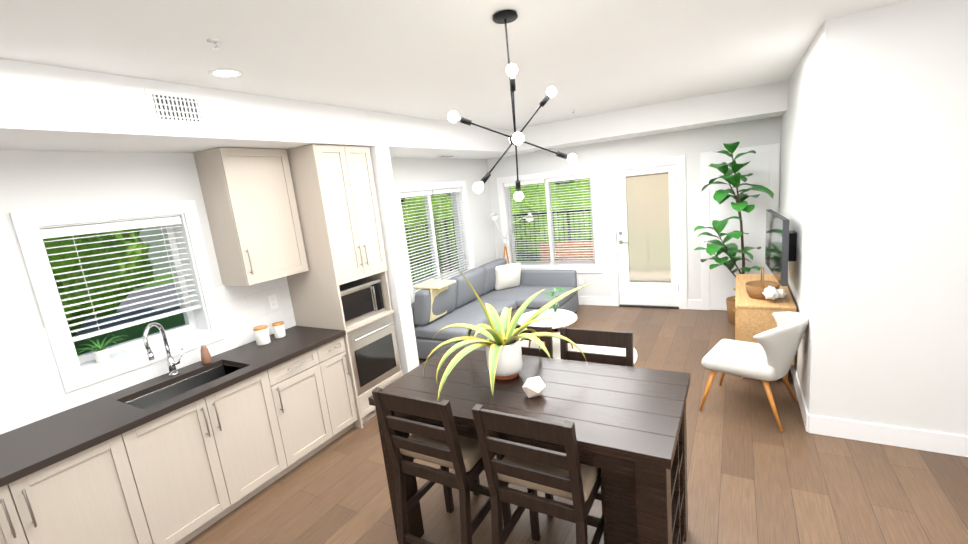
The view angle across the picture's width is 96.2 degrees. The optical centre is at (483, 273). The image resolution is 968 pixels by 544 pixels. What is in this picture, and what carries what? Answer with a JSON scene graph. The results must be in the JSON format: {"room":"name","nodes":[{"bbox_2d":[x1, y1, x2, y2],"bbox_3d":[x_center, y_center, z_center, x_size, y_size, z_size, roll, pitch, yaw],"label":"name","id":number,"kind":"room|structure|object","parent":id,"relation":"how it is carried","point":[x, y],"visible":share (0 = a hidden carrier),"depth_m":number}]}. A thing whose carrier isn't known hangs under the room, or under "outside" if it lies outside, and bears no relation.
{"room":"living room","nodes":[
{"label":"living room","id":0,"kind":"room"},
{"bbox_2d":[0,150,222,371],"bbox_3d":[-2.613,0.335,2.779,0.320,2.740,4.150,0,13,30],"label":"wall","id":1,"kind":"structure","parent":0,"point":[33,180],"depth_m":2.63},
{"bbox_2d":[75,335,126,362],"bbox_3d":[-2.482,0.489,2.825,0.248,0.149,0.329,0,13,30],"label":"potted plant","id":2,"kind":"object","parent":1,"relation":"on","point":[100,354],"visible":0.94,"depth_m":2.80},
{"bbox_2d":[9,200,225,392],"bbox_3d":[-2.468,0.082,2.997,0.328,1.078,0.968,0,13,30],"label":"window frame","id":3,"kind":"structure","parent":1,"relation":"attached to","point":[27,225],"depth_m":2.80},
{"bbox_2d":[43,217,196,363],"bbox_3d":[-2.515,0.082,3.024,0.060,0.874,0.764,0,13,30],"label":"window","id":4,"kind":"structure","parent":1,"relation":"in","point":[190,323],"depth_m":3.26},
{"bbox_2d":[40,216,200,341],"bbox_3d":[-2.390,-0.002,2.930,0.050,0.692,0.754,0,13,30],"label":"window blind","id":5,"kind":"object","parent":4,"relation":"attached to","point":[72,231],"visible":0.88,"depth_m":2.87},
{"bbox_2d":[193,147,311,287],"bbox_3d":[-1.823,-0.459,3.461,0.348,1.008,0.540,0,13,30],"label":"upper cabinet","id":6,"kind":"object","parent":1,"relation":"attached to","point":[252,205],"depth_m":3.31},
{"bbox_2d":[268,294,277,309],"bbox_3d":[-1.832,0.242,3.776,0.008,0.120,0.075,0,13,30],"label":"electrical outlet plate","id":7,"kind":"object","parent":1,"relation":"attached to","point":[273,303],"visible":1,"depth_m":3.77},
{"bbox_2d":[124,364,223,407],"bbox_3d":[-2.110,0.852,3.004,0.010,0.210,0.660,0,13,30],"label":"sink","id":8,"kind":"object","parent":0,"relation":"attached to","point":[201,377],"depth_m":2.98},
{"bbox_2d":[156,380,255,439],"bbox_3d":[-1.651,0.809,2.977,0.090,0.210,1.085,0,13,30],"label":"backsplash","id":9,"kind":"structure","parent":0,"relation":"attached to","point":[179,421],"depth_m":2.72},
{"bbox_2d":[369,146,418,374],"bbox_3d":[-1.145,0.016,4.408,0.780,2.440,0.180,0,13,30],"label":"wall","id":10,"kind":"structure","parent":0,"point":[396,266],"depth_m":4.16},
{"bbox_2d":[288,144,387,287],"bbox_3d":[-1.392,-0.526,3.914,0.638,1.138,0.598,0,13,30],"label":"upper cabinet","id":11,"kind":"object","parent":10,"relation":"attached to","point":[335,184],"depth_m":3.65},
{"bbox_2d":[0,58,787,158],"bbox_3d":[-0.089,-1.216,2.956,4.050,0.299,7.600,0,13,30],"label":"soffit","id":12,"kind":"structure","parent":0,"point":[43,107],"depth_m":3.04},
{"bbox_2d":[144,88,207,127],"bbox_3d":[-1.777,-0.959,2.523,0.008,0.190,0.300,0,13,30],"label":"ceiling vent","id":13,"kind":"object","parent":12,"relation":"in","point":[166,107],"visible":1,"depth_m":2.51},
{"bbox_2d":[437,148,554,156],"bbox_3d":[0.175,-1.698,6.100,1.837,0.008,0.304,-11,12,-24],"label":"ceiling vent","id":14,"kind":"object","parent":12,"relation":"in","point":[452,155],"visible":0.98,"depth_m":5.78},
{"bbox_2d":[390,158,495,269],"bbox_3d":[-0.790,-0.487,6.010,0.220,2.740,3.450,0,13,30],"label":"wall","id":15,"kind":"structure","parent":0,"point":[471,172],"depth_m":6.78},
{"bbox_2d":[403,188,465,296],"bbox_3d":[-0.722,-0.469,6.147,0.060,1.394,1.434,0,13,30],"label":"window","id":16,"kind":"structure","parent":15,"relation":"in","point":[430,207],"depth_m":6.19},
{"bbox_2d":[400,191,441,298],"bbox_3d":[-0.837,-0.389,5.801,0.050,1.388,0.692,0,13,30],"label":"window blind","id":17,"kind":"object","parent":16,"relation":"attached to","point":[413,194],"visible":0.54,"depth_m":5.78},
{"bbox_2d":[432,188,468,279],"bbox_3d":[-0.477,-0.547,6.418,0.050,1.388,0.692,0,13,30],"label":"window blind","id":18,"kind":"object","parent":16,"relation":"attached to","point":[446,191],"visible":0.85,"depth_m":6.39},
{"bbox_2d":[394,180,474,302],"bbox_3d":[-0.700,-0.469,6.135,0.228,1.598,1.638,0,13,30],"label":"window frame","id":19,"kind":"structure","parent":15,"relation":"attached to","point":[402,188],"depth_m":6.21},
{"bbox_2d":[0,0,909,129],"bbox_3d":[0.984,-1.456,2.282,7.020,0.200,8.020,0,13,30],"label":"ceiling","id":20,"kind":"structure","parent":0,"point":[439,60],"depth_m":2.40},
{"bbox_2d":[207,38,222,49],"bbox_3d":[-1.219,-1.043,1.976,0.063,0.034,0.063,-2,12,18],"label":"sprinkler head","id":21,"kind":"object","parent":20,"relation":"attached to","point":[215,41],"depth_m":1.97},
{"bbox_2d":[208,68,243,77],"bbox_3d":[-1.442,-1.121,2.429,0.176,0.008,0.176,0,13,30],"label":"recessed light","id":22,"kind":"object","parent":20,"relation":"in","point":[225,73],"visible":0.94,"depth_m":2.42},
{"bbox_2d":[448,10,576,200],"bbox_3d":[0.142,-0.785,2.103,0.396,0.867,0.543,3,14,39],"label":"chandelier","id":23,"kind":"object","parent":20,"relation":"hanging from","point":[505,17],"visible":1,"depth_m":2.06},
{"bbox_2d":[185,305,967,543],"bbox_3d":[1.284,1.376,2.833,7.020,0.120,8.020,0,13,30],"label":"floor","id":24,"kind":"structure","parent":0,"point":[755,475],"depth_m":2.79},
{"bbox_2d":[0,420,188,543],"bbox_3d":[-2.399,1.375,2.221,0.618,0.875,1.170,0,13,30],"label":"base cabinet","id":25,"kind":"object","parent":24,"relation":"on","point":[154,453],"depth_m":2.29},
{"bbox_2d":[0,324,347,487],"bbox_3d":[-2.083,0.775,2.730,0.648,0.040,2.598,0,13,30],"label":"countertop","id":26,"kind":"structure","parent":25,"relation":"on","point":[38,445],"depth_m":2.49},
{"bbox_2d":[143,322,182,375],"bbox_3d":[-2.157,0.512,2.941,0.154,0.406,0.264,0,13,30],"label":"faucet","id":27,"kind":"object","parent":26,"relation":"on","point":[171,364],"visible":1,"depth_m":2.97},
{"bbox_2d":[198,340,211,363],"bbox_3d":[-2.056,0.569,3.193,0.066,0.178,0.071,0,13,30],"label":"soap bottle","id":28,"kind":"object","parent":26,"relation":"on","point":[206,358],"visible":1,"depth_m":3.18},
{"bbox_2d":[253,325,270,345],"bbox_3d":[-1.799,0.496,3.526,0.107,0.140,0.107,0,13,30],"label":"canister","id":29,"kind":"object","parent":26,"relation":"on","point":[262,335],"visible":1,"depth_m":3.49},
{"bbox_2d":[272,321,285,337],"bbox_3d":[-1.728,0.471,3.667,0.093,0.120,0.093,0,13,30],"label":"canister","id":30,"kind":"object","parent":26,"relation":"on","point":[279,331],"visible":1,"depth_m":3.63},
{"bbox_2d":[164,400,279,539],"bbox_3d":[-1.939,1.283,3.014,0.618,0.660,0.660,0,13,30],"label":"base cabinet","id":31,"kind":"object","parent":24,"relation":"on","point":[217,466],"depth_m":2.82},
{"bbox_2d":[208,352,327,477],"bbox_3d":[-1.657,1.049,3.496,0.618,0.875,0.542,0,13,30],"label":"base cabinet","id":32,"kind":"object","parent":24,"relation":"on","point":[290,396],"depth_m":3.27},
{"bbox_2d":[312,336,361,444],"bbox_3d":[-1.494,0.977,3.776,0.618,0.875,0.345,0,13,30],"label":"base cabinet","id":33,"kind":"object","parent":24,"relation":"on","point":[332,367],"depth_m":3.63},
{"bbox_2d":[292,276,391,331],"bbox_3d":[-1.317,0.257,4.061,0.570,0.313,0.550,0,13,30],"label":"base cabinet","id":34,"kind":"object","parent":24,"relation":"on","point":[346,307],"depth_m":3.85},
{"bbox_2d":[348,312,402,427],"bbox_3d":[-1.249,0.868,4.177,0.638,0.885,0.580,0,13,30],"label":"base cabinet","id":35,"kind":"object","parent":24,"relation":"on","point":[373,352],"depth_m":3.96},
{"bbox_2d":[372,387,510,543],"bbox_3d":[-0.195,1.035,2.352,0.448,1.040,0.496,0,13,30],"label":"stool","id":36,"kind":"object","parent":24,"relation":"on","point":[446,447],"visible":0.75,"depth_m":2.17},
{"bbox_2d":[411,258,578,358],"bbox_3d":[0.183,0.376,5.849,1.495,0.915,2.300,0,13,30],"label":"sofa","id":37,"kind":"object","parent":24,"relation":"on","point":[499,285],"visible":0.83,"depth_m":5.79},
{"bbox_2d":[489,212,533,263],"bbox_3d":[0.528,-0.235,7.038,0.741,1.588,0.485,0,13,30],"label":"lamp","id":38,"kind":"object","parent":24,"relation":"on","point":[529,217],"visible":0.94,"depth_m":6.91},
{"bbox_2d":[473,325,552,495],"bbox_3d":[0.187,0.898,2.849,0.448,1.040,0.496,0,13,30],"label":"stool","id":39,"kind":"object","parent":24,"relation":"on","point":[530,351],"visible":0.08,"depth_m":2.86},
{"bbox_2d":[368,347,689,543],"bbox_3d":[0.267,1.040,2.390,1.520,0.915,0.778,0,13,30],"label":"dining table","id":40,"kind":"object","parent":24,"relation":"on","point":[630,429],"visible":0.73,"depth_m":2.06},
{"bbox_2d":[423,268,597,398],"bbox_3d":[0.091,0.256,2.378,0.837,0.654,1.008,0,13,30],"label":"potted plant","id":41,"kind":"object","parent":40,"relation":"on","point":[501,344],"visible":1,"depth_m":2.37},
{"bbox_2d":[522,376,545,397],"bbox_3d":[0.252,0.569,2.190,0.119,0.082,0.111,0,13,30],"label":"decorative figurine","id":42,"kind":"object","parent":40,"relation":"on","point":[533,386],"visible":1,"depth_m":2.16},
{"bbox_2d":[472,404,604,543],"bbox_3d":[0.312,1.036,2.069,0.448,1.040,0.496,0,13,30],"label":"stool","id":43,"kind":"object","parent":24,"relation":"on","point":[566,475],"visible":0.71,"depth_m":1.88},
{"bbox_2d":[521,332,637,363],"bbox_3d":[0.971,0.920,4.996,1.500,0.014,1.500,0,13,30],"label":"rug","id":44,"kind":"object","parent":24,"relation":"on","point":[591,349],"visible":0.04,"depth_m":5.06},
{"bbox_2d":[517,309,576,348],"bbox_3d":[0.736,0.709,5.008,0.690,0.437,0.690,0,13,30],"label":"coffee table","id":45,"kind":"object","parent":44,"relation":"on","point":[566,317],"visible":0.65,"depth_m":4.91},
{"bbox_2d":[543,288,565,313],"bbox_3d":[0.826,0.317,5.051,0.292,0.291,0.278,0,13,30],"label":"table plant","id":46,"kind":"object","parent":45,"relation":"on","point":[552,295],"visible":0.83,"depth_m":5.06},
{"bbox_2d":[545,327,633,516],"bbox_3d":[0.633,0.898,2.601,0.448,1.040,0.496,0,13,30],"label":"stool","id":47,"kind":"object","parent":24,"relation":"on","point":[616,339],"visible":0.12,"depth_m":2.68},
{"bbox_2d":[694,141,773,324],"bbox_3d":[2.974,-0.450,5.231,0.828,2.185,0.861,0,13,30],"label":"fig tree","id":48,"kind":"object","parent":24,"relation":"on","point":[730,250],"visible":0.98,"depth_m":5.13},
{"bbox_2d":[699,311,808,431],"bbox_3d":[2.131,0.692,3.477,0.722,0.804,0.678,0,13,30],"label":"accent chair","id":49,"kind":"object","parent":24,"relation":"on","point":[770,356],"visible":1,"depth_m":3.25},
{"bbox_2d":[733,274,795,379],"bbox_3d":[2.764,0.492,4.358,0.463,0.722,1.290,0,13,30],"label":"sideboard","id":50,"kind":"object","parent":24,"relation":"on","point":[753,317],"visible":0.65,"depth_m":3.85},
{"bbox_2d":[745,266,786,300],"bbox_3d":[2.550,0.078,3.940,0.312,0.288,0.474,0,13,30],"label":"decor","id":51,"kind":"object","parent":50,"relation":"on","point":[761,289],"visible":1,"depth_m":3.90},
{"bbox_2d":[487,116,781,310],"bbox_3d":[1.950,-0.870,6.492,4.470,2.740,0.220,0,13,30],"label":"wall","id":52,"kind":"structure","parent":0,"point":[691,145],"depth_m":6.04},
{"bbox_2d":[496,166,601,272],"bbox_3d":[1.061,-0.824,7.003,1.658,1.598,0.228,0,13,30],"label":"window frame","id":53,"kind":"structure","parent":52,"relation":"attached to","point":[502,199],"depth_m":6.78},
{"bbox_2d":[506,174,594,264],"bbox_3d":[1.073,-0.830,7.024,1.454,1.394,0.060,0,13,30],"label":"window","id":54,"kind":"structure","parent":52,"relation":"in","point":[549,209],"depth_m":7.05},
{"bbox_2d":[504,179,550,265],"bbox_3d":[0.716,-0.815,7.147,0.702,1.388,0.050,0,13,30],"label":"window blind","id":55,"kind":"object","parent":54,"relation":"attached to","point":[536,182],"visible":0.83,"depth_m":7.14},
{"bbox_2d":[546,174,594,265],"bbox_3d":[1.357,-0.811,6.775,0.702,1.388,0.050,0,13,30],"label":"window blind","id":56,"kind":"object","parent":54,"relation":"attached to","point":[557,231],"visible":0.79,"depth_m":6.77},
{"bbox_2d":[579,277,583,284],"bbox_3d":[1.532,0.108,6.850,0.075,0.120,0.008,0,13,30],"label":"electrical outlet plate","id":57,"kind":"object","parent":52,"relation":"attached to","point":[581,280],"visible":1,"depth_m":6.85},
{"bbox_2d":[578,296,611,305],"bbox_3d":[1.136,0.418,7.157,1.910,0.140,0.014,0,13,30],"label":"baseboard","id":58,"kind":"structure","parent":52,"relation":"attached to","point":[583,300],"depth_m":6.80},
{"bbox_2d":[614,165,678,308],"bbox_3d":[2.361,-0.500,6.289,0.842,2.009,0.199,0,13,30],"label":"patio door","id":59,"kind":"structure","parent":52,"relation":"in","point":[643,293],"depth_m":6.26},
{"bbox_2d":[605,155,687,308],"bbox_3d":[2.368,-0.564,6.309,1.058,2.123,0.228,0,13,30],"label":"door frame","id":60,"kind":"structure","parent":52,"relation":"attached to","point":[679,161],"depth_m":6.11},
{"bbox_2d":[691,221,696,230],"bbox_3d":[2.843,-0.649,5.892,0.075,0.120,0.010,0,13,30],"label":"switch plate","id":61,"kind":"object","parent":52,"relation":"attached to","point":[693,225],"visible":0.9,"depth_m":5.89},
{"bbox_2d":[700,143,779,309],"bbox_3d":[3.302,-0.537,5.648,0.858,2.128,0.018,0,13,30],"label":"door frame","id":62,"kind":"structure","parent":52,"relation":"attached to","point":[719,282],"depth_m":5.62},
{"bbox_2d":[779,9,874,428],"bbox_3d":[3.015,-0.514,4.079,0.200,2.740,2.960,0,13,30],"label":"wall","id":63,"kind":"structure","parent":0,"point":[824,125],"depth_m":2.89},
{"bbox_2d":[765,209,796,285],"bbox_3d":[2.702,-0.271,3.944,0.201,0.550,0.970,0,13,30],"label":"tv","id":64,"kind":"object","parent":63,"relation":"attached to","point":[781,245],"visible":1,"depth_m":3.80},
{"bbox_2d":[790,364,811,432],"bbox_3d":[3.054,0.756,4.373,0.017,0.140,2.974,0,13,30],"label":"baseboard","id":65,"kind":"structure","parent":63,"relation":"attached to","point":[807,418],"depth_m":3.37},
{"bbox_2d":[851,0,967,435],"bbox_3d":[3.444,-0.208,2.272,2.340,2.740,0.200,0,13,30],"label":"wall","id":66,"kind":"structure","parent":0,"point":[873,206],"depth_m":2.62},
{"bbox_2d":[812,415,967,456],"bbox_3d":[3.448,1.083,2.473,2.520,0.140,0.014,0,13,30],"label":"baseboard","id":67,"kind":"structure","parent":66,"relation":"attached to","point":[937,442],"depth_m":2.89},
{"label":"outside","id":68,"kind":"structure","parent":0,"visible":0},
{"bbox_2d":[72,228,670,355],"bbox_3d":[-12.763,-7.125,54.806,230.000,0.260,230.000,0,13,30],"label":"ground","id":69,"kind":"structure","parent":68,"point":[137,331],"depth_m":10.09},
{"bbox_2d":[43,228,153,335],"bbox_3d":[-10.531,-1.196,5.738,10.315,6.193,8.291,0,13,30],"label":"trees","id":70,"kind":"object","parent":69,"relation":"on","point":[92,265],"depth_m":6.82},
{"bbox_2d":[138,226,171,276],"bbox_3d":[-18.485,-1.895,15.627,8.500,5.700,10.000,0,13,30],"label":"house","id":71,"kind":"structure","parent":69,"relation":"on","point":[154,243],"depth_m":17.41},
{"bbox_2d":[405,219,451,284],"bbox_3d":[-2.302,-0.115,8.768,0.050,1.360,5.573,0,13,30],"label":"railing","id":72,"kind":"object","parent":69,"relation":"on","point":[444,219],"depth_m":10.35},
{"bbox_2d":[402,178,593,267],"bbox_3d":[0.150,-1.160,12.252,7.181,2.819,2.199,0,13,30],"label":"hedge","id":73,"kind":"object","parent":69,"relation":"on","point":[422,204],"depth_m":10.86},
{"bbox_2d":[445,204,669,270],"bbox_3d":[3.574,-0.693,8.542,10.433,1.360,0.050,0,13,30],"label":"railing","id":74,"kind":"object","parent":69,"relation":"on","point":[569,236],"depth_m":9.49},
{"bbox_2d":[552,179,576,184],"bbox_3d":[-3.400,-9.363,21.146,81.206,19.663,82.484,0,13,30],"label":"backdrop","id":75,"kind":"object","parent":69,"relation":"on","point":[572,181],"depth_m":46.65},
{"bbox_2d":[539,240,593,261],"bbox_3d":[1.649,-0.191,8.352,1.350,0.850,0.510,0,13,30],"label":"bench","id":76,"kind":"object","parent":69,"relation":"on","point":[568,250],"depth_m":8.51},
{"bbox_2d":[624,169,634,244],"bbox_3d":[4.121,-2.024,12.141,0.440,2.600,0.074,0,13,30],"label":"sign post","id":77,"kind":"object","parent":69,"relation":"on","point":[631,202],"depth_m":12.11},
{"bbox_2d":[625,165,670,228],"bbox_3d":[9.208,-0.914,21.765,9.305,16.023,13.007,0,13,30],"label":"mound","id":78,"kind":"object","parent":69,"relation":"on","point":[660,184],"depth_m":16.71}
]}

